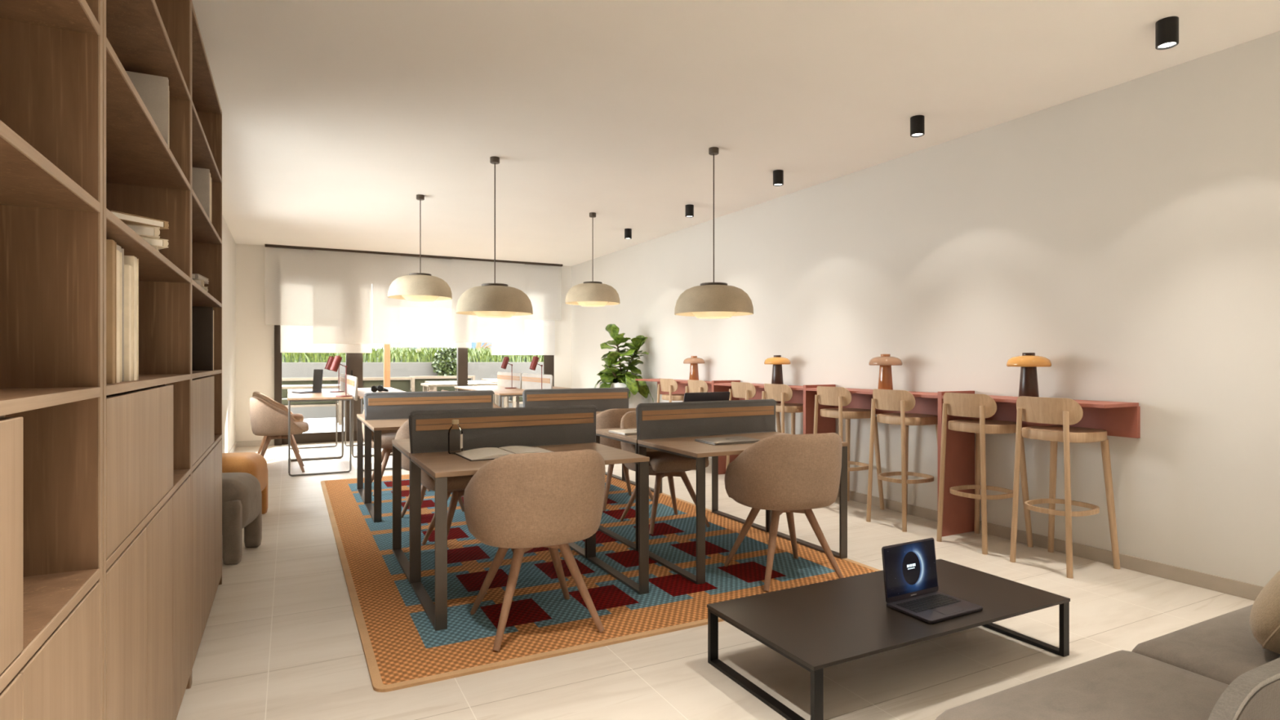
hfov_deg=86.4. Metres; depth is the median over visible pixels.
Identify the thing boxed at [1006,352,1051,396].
table lamp
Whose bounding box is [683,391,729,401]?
laptop
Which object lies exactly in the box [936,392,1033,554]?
bar stool
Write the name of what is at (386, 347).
timber post
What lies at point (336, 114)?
ceiling
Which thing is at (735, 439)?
magazine
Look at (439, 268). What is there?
blind
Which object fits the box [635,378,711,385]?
countertop
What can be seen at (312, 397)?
table
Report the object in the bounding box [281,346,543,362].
meadow grass
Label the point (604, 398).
screen
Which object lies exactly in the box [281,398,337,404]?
seat cushion
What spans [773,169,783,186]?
ceiling spotlight
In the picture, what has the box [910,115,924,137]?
ceiling spotlight
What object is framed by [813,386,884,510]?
bar stool
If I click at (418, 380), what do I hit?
table
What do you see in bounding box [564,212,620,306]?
pendant lamp
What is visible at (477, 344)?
bare tree
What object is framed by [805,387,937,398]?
countertop
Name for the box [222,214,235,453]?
wall
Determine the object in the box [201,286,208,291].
book
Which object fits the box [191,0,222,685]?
bookcase
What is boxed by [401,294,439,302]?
diffuser
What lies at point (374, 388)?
ear cup
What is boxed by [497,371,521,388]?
screen
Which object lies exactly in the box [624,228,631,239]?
ceiling spotlight
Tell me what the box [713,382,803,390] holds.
countertop
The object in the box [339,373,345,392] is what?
screen
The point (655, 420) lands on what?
screen
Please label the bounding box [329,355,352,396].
desk lamp
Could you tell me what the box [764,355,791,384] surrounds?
table lamp
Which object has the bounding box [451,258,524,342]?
blind
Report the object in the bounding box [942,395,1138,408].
countertop
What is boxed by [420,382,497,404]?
table
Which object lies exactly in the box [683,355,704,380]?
table lamp
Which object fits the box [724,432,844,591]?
tub chair
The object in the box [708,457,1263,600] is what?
baseboard
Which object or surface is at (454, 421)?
water bottle
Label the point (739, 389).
bar stool
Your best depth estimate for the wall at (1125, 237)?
4.52 m
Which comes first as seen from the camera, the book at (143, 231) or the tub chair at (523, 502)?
the book at (143, 231)
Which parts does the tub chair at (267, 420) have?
leg, leg, leg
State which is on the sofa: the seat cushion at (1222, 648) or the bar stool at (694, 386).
the seat cushion at (1222, 648)
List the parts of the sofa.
backrest, panel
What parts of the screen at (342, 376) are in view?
wood rail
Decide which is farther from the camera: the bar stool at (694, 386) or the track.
the track
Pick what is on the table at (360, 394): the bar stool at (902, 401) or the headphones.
the headphones
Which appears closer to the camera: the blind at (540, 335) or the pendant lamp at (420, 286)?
the pendant lamp at (420, 286)
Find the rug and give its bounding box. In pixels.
[320,474,880,692]
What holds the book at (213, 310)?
on the bookcase at (206, 109)
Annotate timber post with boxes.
[383,344,390,387]
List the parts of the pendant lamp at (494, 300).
lamp shade, cord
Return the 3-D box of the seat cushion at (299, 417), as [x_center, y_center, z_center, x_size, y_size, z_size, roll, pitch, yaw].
[-4.782,0.785,9.100,0.510,0.114,0.470,0,0,-27]
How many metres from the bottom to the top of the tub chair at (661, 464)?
0.858 m
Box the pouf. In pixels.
[222,452,267,514]
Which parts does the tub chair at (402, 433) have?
leg, leg, leg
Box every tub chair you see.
[249,396,308,472]
[252,391,303,453]
[361,410,430,495]
[395,420,464,530]
[421,469,514,553]
[463,449,605,651]
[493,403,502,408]
[595,408,653,511]
[620,410,710,534]
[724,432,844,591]
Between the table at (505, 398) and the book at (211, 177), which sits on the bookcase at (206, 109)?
the book at (211, 177)
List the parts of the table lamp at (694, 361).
lamp shade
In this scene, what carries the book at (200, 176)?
on the bookcase at (206, 109)
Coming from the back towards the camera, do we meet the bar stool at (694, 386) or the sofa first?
the bar stool at (694, 386)
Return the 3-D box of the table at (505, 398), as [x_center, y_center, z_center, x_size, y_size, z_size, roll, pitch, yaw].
[-3.661,0.880,14.425,1.600,0.860,0.800,0,0,-27]
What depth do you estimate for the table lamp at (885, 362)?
5.57 m
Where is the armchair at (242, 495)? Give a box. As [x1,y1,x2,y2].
[222,472,262,564]
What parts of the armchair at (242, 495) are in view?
leg, leg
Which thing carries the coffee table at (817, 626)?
on the floor
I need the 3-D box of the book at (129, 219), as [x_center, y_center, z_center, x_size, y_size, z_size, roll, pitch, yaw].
[-1.558,-0.406,2.010,0.230,0.022,0.170,0,0,17]
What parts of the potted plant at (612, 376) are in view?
pot, stem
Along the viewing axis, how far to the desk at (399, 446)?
4.50 m
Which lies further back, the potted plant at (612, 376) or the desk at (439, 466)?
the potted plant at (612, 376)
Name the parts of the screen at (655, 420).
wood rail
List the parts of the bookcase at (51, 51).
door, door, shelf, shelf, shelf, shelf, door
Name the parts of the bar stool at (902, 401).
leg, backrest, leg, leg, seat, leg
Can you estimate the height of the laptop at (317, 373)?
0.298 m
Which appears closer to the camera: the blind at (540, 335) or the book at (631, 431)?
the book at (631, 431)
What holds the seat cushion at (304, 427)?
on the tub chair at (267, 420)
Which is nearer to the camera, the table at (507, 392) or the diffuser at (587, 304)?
the diffuser at (587, 304)
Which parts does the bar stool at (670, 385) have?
leg, backrest, leg, seat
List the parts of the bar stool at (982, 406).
leg, backrest, leg, seat, leg, leg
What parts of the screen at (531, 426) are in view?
wood rail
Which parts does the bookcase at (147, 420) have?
door, door, shelf, shelf, shelf, shelf, shelf, door, door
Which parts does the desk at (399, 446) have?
leg frame, leg frame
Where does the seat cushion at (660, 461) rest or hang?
on the tub chair at (661, 464)
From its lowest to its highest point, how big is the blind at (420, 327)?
1.471 m
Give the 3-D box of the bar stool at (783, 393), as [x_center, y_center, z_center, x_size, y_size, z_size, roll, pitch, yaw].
[1.445,0.755,6.582,0.470,1.053,0.444,0,0,-27]
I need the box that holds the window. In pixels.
[274,324,554,445]
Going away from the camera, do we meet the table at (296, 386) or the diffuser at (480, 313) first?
the diffuser at (480, 313)
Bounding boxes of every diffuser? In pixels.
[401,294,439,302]
[472,311,516,317]
[576,301,608,306]
[690,311,736,318]
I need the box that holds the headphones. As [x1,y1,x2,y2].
[370,385,388,391]
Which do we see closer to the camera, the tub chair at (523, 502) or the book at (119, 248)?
the book at (119, 248)
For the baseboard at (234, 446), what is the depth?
9.48 m
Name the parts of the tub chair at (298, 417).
leg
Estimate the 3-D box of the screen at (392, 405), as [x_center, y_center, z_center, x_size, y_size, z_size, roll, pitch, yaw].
[-1.906,0.415,6.234,1.165,0.256,0.042,0,0,-27]
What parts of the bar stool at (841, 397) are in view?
leg, backrest, leg, seat, leg, leg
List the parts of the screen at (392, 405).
wood rail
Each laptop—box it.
[292,368,323,393]
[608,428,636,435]
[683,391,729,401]
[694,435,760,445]
[881,537,982,623]
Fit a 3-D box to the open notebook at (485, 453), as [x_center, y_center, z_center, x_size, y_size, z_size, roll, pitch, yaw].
[-0.746,0.516,3.817,0.510,0.024,0.330,0,0,-30]
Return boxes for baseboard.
[228,441,236,453]
[236,440,274,447]
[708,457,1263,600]
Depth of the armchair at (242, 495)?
4.31 m
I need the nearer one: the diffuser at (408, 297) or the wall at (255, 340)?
the diffuser at (408, 297)
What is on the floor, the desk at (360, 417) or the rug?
the rug
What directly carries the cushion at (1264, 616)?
on the sofa
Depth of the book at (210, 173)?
3.54 m
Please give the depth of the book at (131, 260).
1.82 m
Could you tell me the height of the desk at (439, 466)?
0.740 m
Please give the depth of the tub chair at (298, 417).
8.97 m
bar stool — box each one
[657,377,684,402]
[684,379,708,392]
[725,382,781,470]
[761,383,803,434]
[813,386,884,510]
[866,388,937,532]
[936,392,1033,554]
[1009,395,1120,578]
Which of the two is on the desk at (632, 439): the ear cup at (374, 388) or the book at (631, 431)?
the book at (631, 431)
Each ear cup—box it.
[370,385,377,391]
[377,385,383,391]
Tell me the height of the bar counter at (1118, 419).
1.050 m
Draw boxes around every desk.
[356,413,364,504]
[364,418,408,522]
[391,438,586,583]
[409,442,648,631]
[595,411,662,493]
[595,426,768,551]
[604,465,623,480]
[637,431,848,584]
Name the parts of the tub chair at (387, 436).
leg, leg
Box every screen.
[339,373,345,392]
[346,374,358,400]
[363,390,494,420]
[408,404,597,453]
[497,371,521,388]
[521,373,552,389]
[522,387,629,411]
[635,399,777,439]
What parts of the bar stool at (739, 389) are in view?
leg, backrest, leg, leg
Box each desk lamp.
[324,355,344,392]
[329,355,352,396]
[501,355,516,388]
[528,355,542,389]
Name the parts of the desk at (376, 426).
leg frame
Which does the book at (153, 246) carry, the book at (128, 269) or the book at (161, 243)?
the book at (161, 243)
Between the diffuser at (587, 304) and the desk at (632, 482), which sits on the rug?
the desk at (632, 482)
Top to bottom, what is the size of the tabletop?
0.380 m
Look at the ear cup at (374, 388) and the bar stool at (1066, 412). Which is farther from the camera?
the ear cup at (374, 388)
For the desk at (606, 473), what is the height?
0.740 m
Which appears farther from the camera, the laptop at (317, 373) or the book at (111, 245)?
the laptop at (317, 373)
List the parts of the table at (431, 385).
leg, leg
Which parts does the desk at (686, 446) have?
leg frame, leg frame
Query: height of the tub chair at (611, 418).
0.858 m
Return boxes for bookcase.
[0,0,102,719]
[102,0,191,719]
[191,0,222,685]
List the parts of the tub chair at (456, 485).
leg, leg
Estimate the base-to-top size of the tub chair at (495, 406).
0.858 m
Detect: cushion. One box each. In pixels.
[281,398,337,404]
[290,413,303,422]
[293,421,308,432]
[372,431,396,447]
[447,475,473,490]
[509,395,523,401]
[646,450,708,472]
[935,649,1228,719]
[1132,604,1279,684]
[1249,569,1279,653]
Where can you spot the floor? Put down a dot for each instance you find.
(281, 640)
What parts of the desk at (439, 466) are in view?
leg frame, leg frame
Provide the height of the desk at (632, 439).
0.740 m
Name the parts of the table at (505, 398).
leg, leg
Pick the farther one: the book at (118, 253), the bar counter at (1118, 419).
the bar counter at (1118, 419)
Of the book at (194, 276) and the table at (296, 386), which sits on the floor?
the table at (296, 386)
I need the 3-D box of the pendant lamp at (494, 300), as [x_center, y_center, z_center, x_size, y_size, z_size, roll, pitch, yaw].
[-1.227,-1.037,5.757,0.636,1.346,0.636,0,0,-27]
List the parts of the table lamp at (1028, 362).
knob, lamp shade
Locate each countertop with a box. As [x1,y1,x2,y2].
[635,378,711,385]
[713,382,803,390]
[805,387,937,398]
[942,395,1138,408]
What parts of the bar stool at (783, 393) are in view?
leg, backrest, leg, seat, leg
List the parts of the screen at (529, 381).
wood rail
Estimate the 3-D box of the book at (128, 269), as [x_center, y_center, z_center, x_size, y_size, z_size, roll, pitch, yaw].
[-1.435,-0.096,1.722,0.240,0.300,0.045,0,0,-27]
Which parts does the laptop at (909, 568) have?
lid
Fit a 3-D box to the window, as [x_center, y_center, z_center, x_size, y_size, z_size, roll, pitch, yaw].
[-3.531,-0.050,11.279,4.450,2.660,0.172,0,0,-27]
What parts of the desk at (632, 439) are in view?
leg frame, leg frame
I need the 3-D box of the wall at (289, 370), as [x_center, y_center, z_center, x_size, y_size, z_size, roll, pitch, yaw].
[-5.618,0.682,16.369,17.000,1.255,0.250,0,0,-27]
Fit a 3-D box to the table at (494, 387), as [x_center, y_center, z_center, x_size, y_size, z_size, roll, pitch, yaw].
[-2.367,0.850,10.417,0.660,0.860,1.290,0,0,-27]
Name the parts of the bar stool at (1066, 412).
leg, backrest, leg, seat, leg, leg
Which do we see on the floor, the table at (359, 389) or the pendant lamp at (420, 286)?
the table at (359, 389)
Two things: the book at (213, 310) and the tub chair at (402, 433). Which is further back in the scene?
the tub chair at (402, 433)
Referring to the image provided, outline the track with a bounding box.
[264,244,562,266]
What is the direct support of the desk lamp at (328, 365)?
on the table at (323, 390)
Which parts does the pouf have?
leg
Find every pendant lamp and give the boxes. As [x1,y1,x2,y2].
[387,194,452,302]
[456,156,533,317]
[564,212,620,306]
[674,146,753,318]
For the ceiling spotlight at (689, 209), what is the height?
0.126 m
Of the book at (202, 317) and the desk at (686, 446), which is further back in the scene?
the desk at (686, 446)
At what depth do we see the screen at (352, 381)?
7.99 m
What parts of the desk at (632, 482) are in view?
leg frame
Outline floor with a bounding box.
[176,417,1254,719]
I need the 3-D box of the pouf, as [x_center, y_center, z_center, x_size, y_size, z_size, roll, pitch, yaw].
[-3.267,1.016,5.438,0.456,0.529,0.480,0,0,-13]
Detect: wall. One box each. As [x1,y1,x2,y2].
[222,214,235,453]
[235,244,571,441]
[281,362,543,418]
[571,31,1279,586]
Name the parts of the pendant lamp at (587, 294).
lamp shade, cord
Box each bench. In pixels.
[281,377,342,424]
[363,377,414,406]
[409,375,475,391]
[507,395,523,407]
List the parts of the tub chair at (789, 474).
leg, leg, leg, leg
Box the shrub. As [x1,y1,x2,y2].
[431,347,457,376]
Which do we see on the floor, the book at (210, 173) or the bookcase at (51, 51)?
the bookcase at (51, 51)
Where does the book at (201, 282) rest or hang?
on the book at (205, 288)
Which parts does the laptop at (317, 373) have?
lid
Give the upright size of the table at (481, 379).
0.860 m
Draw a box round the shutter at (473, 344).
[444,342,475,350]
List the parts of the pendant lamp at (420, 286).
lamp shade, cord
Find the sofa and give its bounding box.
[935,604,1279,719]
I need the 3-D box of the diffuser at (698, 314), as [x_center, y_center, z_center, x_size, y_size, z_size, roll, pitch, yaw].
[0.596,-0.406,5.504,0.410,0.128,0.410,0,0,-27]
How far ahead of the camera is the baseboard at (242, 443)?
10.09 m
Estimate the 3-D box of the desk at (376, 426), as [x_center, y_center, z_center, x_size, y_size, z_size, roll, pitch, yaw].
[-1.739,0.897,5.894,1.135,0.740,0.742,0,0,-27]
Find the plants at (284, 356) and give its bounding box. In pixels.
[283,355,539,362]
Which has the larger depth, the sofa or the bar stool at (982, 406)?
the bar stool at (982, 406)
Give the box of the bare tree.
[475,342,491,350]
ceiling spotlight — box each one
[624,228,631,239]
[684,204,693,217]
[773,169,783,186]
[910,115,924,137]
[1155,16,1178,49]
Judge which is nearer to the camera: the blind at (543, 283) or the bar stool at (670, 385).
the bar stool at (670, 385)
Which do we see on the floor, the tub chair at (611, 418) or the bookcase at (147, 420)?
the bookcase at (147, 420)
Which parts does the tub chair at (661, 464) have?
leg, leg, leg, leg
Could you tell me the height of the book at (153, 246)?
0.020 m
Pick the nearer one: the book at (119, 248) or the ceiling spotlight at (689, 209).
the book at (119, 248)
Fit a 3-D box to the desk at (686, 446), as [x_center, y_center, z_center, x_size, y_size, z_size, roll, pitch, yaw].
[0.658,0.897,4.429,1.135,0.740,0.742,0,0,-27]
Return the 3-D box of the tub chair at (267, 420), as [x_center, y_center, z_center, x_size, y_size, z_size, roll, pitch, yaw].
[-4.173,0.851,7.884,0.600,0.858,0.660,0,0,-27]
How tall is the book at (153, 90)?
0.300 m
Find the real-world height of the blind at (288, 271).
1.156 m
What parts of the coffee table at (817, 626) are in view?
leg frame, leg frame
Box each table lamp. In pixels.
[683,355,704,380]
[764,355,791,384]
[868,354,902,390]
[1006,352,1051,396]
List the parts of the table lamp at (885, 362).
lamp shade, knob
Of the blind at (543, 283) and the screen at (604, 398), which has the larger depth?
the blind at (543, 283)
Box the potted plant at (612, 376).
[594,324,653,408]
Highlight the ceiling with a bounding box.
[191,0,1279,266]
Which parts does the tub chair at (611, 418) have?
leg, leg, leg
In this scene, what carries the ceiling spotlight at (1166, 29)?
attached to the ceiling
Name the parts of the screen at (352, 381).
wood rail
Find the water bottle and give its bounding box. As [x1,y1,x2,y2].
[448,419,462,453]
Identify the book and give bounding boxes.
[106,239,116,383]
[109,209,168,229]
[116,244,124,381]
[116,249,121,382]
[124,255,138,380]
[124,264,133,381]
[125,71,168,146]
[125,223,159,238]
[140,235,168,249]
[151,244,159,251]
[191,167,209,218]
[191,273,208,284]
[191,306,213,370]
[192,279,204,286]
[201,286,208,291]
[209,173,210,220]
[210,177,211,222]
[213,310,213,370]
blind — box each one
[265,246,312,325]
[280,324,372,352]
[312,249,400,344]
[392,306,471,347]
[400,255,451,308]
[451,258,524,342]
[491,320,555,355]
[524,264,561,320]
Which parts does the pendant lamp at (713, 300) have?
lamp shade, cord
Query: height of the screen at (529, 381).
0.274 m
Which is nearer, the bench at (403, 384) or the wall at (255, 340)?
the wall at (255, 340)
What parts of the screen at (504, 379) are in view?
wood rail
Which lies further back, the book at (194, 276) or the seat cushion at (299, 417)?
the seat cushion at (299, 417)
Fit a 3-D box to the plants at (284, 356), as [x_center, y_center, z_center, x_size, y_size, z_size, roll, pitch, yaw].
[-6.271,0.030,16.522,12.132,0.300,0.569,0,0,-27]
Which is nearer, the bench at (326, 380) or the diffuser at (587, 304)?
the diffuser at (587, 304)
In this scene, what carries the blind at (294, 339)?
attached to the window
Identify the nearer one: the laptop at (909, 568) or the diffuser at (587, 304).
the laptop at (909, 568)
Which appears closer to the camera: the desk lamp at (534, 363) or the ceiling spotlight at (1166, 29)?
the ceiling spotlight at (1166, 29)
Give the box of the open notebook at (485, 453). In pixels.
[453,445,554,461]
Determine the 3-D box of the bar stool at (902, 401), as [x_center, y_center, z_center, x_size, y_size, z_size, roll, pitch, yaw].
[2.086,0.755,5.338,0.470,1.053,0.444,0,0,-27]
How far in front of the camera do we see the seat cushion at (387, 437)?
6.38 m
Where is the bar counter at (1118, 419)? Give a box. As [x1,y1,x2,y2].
[635,378,1140,536]
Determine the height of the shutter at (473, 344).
1.300 m
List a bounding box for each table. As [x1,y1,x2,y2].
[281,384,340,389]
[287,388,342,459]
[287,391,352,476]
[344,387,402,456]
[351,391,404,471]
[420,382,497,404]
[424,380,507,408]
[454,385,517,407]
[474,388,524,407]
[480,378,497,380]
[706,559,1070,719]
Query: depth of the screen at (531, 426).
4.07 m
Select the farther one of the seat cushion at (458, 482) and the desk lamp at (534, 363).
the desk lamp at (534, 363)
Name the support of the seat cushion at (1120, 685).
on the sofa
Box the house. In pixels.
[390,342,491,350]
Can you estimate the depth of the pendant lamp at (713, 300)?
5.29 m
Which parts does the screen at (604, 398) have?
wood rail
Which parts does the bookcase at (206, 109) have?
door, door, shelf, shelf, panel, panel, shelf, shelf, shelf, door, door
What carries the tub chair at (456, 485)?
on the rug
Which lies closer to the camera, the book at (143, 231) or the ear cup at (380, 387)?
the book at (143, 231)
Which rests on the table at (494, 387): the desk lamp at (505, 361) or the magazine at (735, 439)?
the desk lamp at (505, 361)
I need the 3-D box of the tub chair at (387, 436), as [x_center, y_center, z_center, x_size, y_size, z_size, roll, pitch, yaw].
[-2.369,0.839,6.676,0.660,0.858,0.600,0,0,-27]
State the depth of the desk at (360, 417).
6.63 m
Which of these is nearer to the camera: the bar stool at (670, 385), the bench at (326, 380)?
the bar stool at (670, 385)
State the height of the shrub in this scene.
0.851 m
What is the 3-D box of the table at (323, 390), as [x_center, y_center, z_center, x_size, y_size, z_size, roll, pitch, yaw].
[-4.461,0.850,9.339,0.660,0.860,1.290,0,0,-27]
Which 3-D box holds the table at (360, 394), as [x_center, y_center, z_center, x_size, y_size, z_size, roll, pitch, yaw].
[-3.199,0.850,8.504,0.660,0.860,1.290,0,0,-27]

